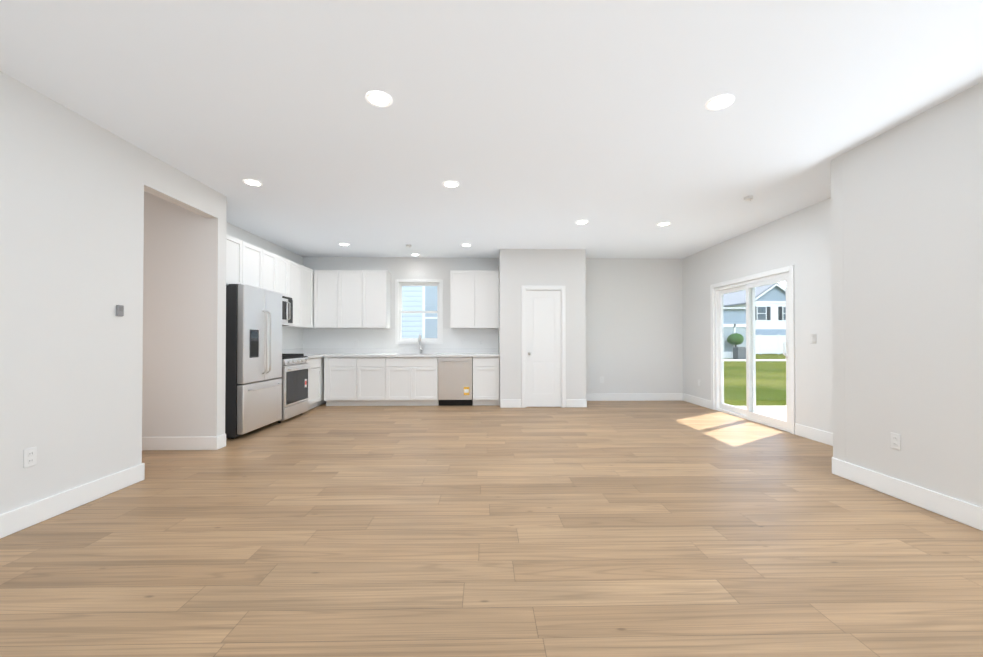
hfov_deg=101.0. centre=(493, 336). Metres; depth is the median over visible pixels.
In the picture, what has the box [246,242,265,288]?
upper cabinet
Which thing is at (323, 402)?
base cabinet
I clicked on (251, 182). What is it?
recessed light
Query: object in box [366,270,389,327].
upper cabinet
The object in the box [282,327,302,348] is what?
backsplash
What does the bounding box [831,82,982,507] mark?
wall
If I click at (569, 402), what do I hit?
baseboard
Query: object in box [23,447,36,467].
outlet
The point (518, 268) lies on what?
wall
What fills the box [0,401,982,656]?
floor
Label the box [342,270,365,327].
upper cabinet
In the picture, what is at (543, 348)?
pantry door
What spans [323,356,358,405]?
base cabinet
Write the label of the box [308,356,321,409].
base cabinet
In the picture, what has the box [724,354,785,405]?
lawn
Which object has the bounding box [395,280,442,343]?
kitchen window
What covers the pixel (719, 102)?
recessed light
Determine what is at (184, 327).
wall
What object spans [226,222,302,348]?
wall
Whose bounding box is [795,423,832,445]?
baseboard
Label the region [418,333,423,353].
gooseneck faucet
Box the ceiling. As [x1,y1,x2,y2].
[0,0,982,258]
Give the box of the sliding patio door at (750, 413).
[714,272,789,431]
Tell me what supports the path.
on the lawn
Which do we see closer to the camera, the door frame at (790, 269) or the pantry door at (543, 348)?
the door frame at (790, 269)
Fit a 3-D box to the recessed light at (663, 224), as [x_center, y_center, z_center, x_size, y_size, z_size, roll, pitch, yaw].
[2.312,-1.520,5.497,0.170,0.010,0.170,0,-1,-1]
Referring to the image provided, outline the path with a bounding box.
[724,359,786,420]
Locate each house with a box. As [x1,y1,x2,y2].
[402,286,436,337]
[723,283,785,334]
[723,307,745,357]
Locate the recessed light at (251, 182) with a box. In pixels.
[243,179,261,185]
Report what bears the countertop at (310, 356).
on the base cabinet at (316, 382)
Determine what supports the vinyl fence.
on the lawn
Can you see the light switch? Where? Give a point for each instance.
(813, 338)
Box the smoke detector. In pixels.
[744,196,752,200]
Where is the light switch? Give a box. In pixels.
[811,334,815,343]
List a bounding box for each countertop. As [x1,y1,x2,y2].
[294,352,325,359]
[327,352,398,355]
[435,352,498,355]
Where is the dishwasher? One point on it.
(455, 381)
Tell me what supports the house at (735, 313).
on the lawn
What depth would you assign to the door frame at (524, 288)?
6.99 m
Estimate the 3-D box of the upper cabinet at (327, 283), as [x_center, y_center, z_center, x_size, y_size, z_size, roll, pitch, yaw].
[-3.009,-0.677,7.513,0.498,1.055,0.338,0,-1,-1]
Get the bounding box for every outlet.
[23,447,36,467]
[891,432,900,449]
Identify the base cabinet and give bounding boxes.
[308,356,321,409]
[322,356,325,403]
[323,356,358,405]
[359,356,398,405]
[391,364,438,405]
[471,356,498,404]
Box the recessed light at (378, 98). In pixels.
[365,91,391,106]
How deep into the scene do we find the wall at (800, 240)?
4.99 m
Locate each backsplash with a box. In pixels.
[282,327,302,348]
[282,348,301,353]
[303,329,497,347]
[336,348,497,351]
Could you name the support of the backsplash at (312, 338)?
attached to the wall at (634, 325)
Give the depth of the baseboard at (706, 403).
7.26 m
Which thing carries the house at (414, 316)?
on the lawn
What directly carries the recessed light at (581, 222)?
in the ceiling
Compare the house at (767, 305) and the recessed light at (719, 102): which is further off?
the house at (767, 305)
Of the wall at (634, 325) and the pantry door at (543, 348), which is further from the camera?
the wall at (634, 325)
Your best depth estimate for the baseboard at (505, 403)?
6.97 m
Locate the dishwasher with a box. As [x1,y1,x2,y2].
[438,357,472,405]
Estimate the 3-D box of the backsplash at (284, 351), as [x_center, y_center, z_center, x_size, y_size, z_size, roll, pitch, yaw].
[-3.582,0.270,7.033,0.018,0.100,1.254,0,-1,-1]
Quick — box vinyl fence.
[755,334,785,353]
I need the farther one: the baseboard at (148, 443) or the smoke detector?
the smoke detector
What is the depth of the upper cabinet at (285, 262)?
6.34 m
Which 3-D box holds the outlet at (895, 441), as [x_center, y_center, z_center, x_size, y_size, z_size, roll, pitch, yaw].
[2.971,0.775,2.993,0.008,0.115,0.072,0,-1,-1]
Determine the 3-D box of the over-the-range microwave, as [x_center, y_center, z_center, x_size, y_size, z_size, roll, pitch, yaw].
[-3.344,-0.395,6.035,0.448,0.431,0.750,0,-1,-1]
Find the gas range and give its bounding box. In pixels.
[278,354,310,422]
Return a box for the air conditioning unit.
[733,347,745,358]
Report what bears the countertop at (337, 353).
on the base cabinet at (341, 373)
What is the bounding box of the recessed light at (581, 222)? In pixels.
[575,220,587,223]
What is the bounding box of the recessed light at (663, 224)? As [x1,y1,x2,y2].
[657,222,669,225]
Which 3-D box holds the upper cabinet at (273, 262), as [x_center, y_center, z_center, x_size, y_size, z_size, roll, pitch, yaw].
[-3.397,-0.918,5.852,0.338,0.605,0.502,0,-1,-1]
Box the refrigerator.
[225,284,281,438]
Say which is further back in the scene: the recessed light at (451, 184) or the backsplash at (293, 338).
the backsplash at (293, 338)
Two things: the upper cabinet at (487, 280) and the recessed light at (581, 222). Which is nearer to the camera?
the recessed light at (581, 222)
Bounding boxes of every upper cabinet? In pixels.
[226,234,245,285]
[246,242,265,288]
[266,251,281,292]
[282,258,289,296]
[282,260,305,327]
[306,267,313,327]
[314,270,341,327]
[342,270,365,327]
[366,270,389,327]
[450,270,477,328]
[478,270,497,328]
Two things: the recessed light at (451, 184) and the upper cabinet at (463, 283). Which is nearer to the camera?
the recessed light at (451, 184)
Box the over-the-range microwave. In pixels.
[282,296,292,324]
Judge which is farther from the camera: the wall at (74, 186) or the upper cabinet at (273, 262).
the upper cabinet at (273, 262)
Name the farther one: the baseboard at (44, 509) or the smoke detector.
the smoke detector
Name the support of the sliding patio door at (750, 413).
in the wall at (800, 240)
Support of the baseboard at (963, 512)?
attached to the wall at (907, 266)
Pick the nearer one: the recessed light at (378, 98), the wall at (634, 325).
the recessed light at (378, 98)
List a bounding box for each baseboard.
[0,463,144,538]
[142,436,219,449]
[500,399,520,407]
[566,397,587,406]
[586,393,683,400]
[684,394,710,408]
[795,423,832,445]
[832,457,982,530]
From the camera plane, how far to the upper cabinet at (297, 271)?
6.78 m
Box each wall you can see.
[0,71,217,513]
[142,192,226,436]
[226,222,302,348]
[303,257,682,393]
[499,249,585,407]
[683,198,832,432]
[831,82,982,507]
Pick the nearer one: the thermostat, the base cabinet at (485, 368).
the thermostat
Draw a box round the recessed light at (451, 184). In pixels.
[442,181,458,187]
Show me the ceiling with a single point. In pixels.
(536, 124)
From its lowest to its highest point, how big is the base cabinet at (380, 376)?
0.870 m
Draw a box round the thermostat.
[116,305,123,315]
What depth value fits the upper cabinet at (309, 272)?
7.21 m
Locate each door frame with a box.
[521,285,565,407]
[710,265,794,433]
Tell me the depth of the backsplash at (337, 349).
7.69 m
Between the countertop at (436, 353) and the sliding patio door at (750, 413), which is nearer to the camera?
the sliding patio door at (750, 413)
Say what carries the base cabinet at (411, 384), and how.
on the floor
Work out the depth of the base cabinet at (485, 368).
7.14 m
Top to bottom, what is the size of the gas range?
0.955 m
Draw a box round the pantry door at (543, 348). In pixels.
[526,290,560,406]
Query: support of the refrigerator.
on the floor
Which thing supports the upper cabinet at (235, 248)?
attached to the wall at (246, 236)
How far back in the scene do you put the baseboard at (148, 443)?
4.27 m
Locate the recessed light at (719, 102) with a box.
[705,95,733,109]

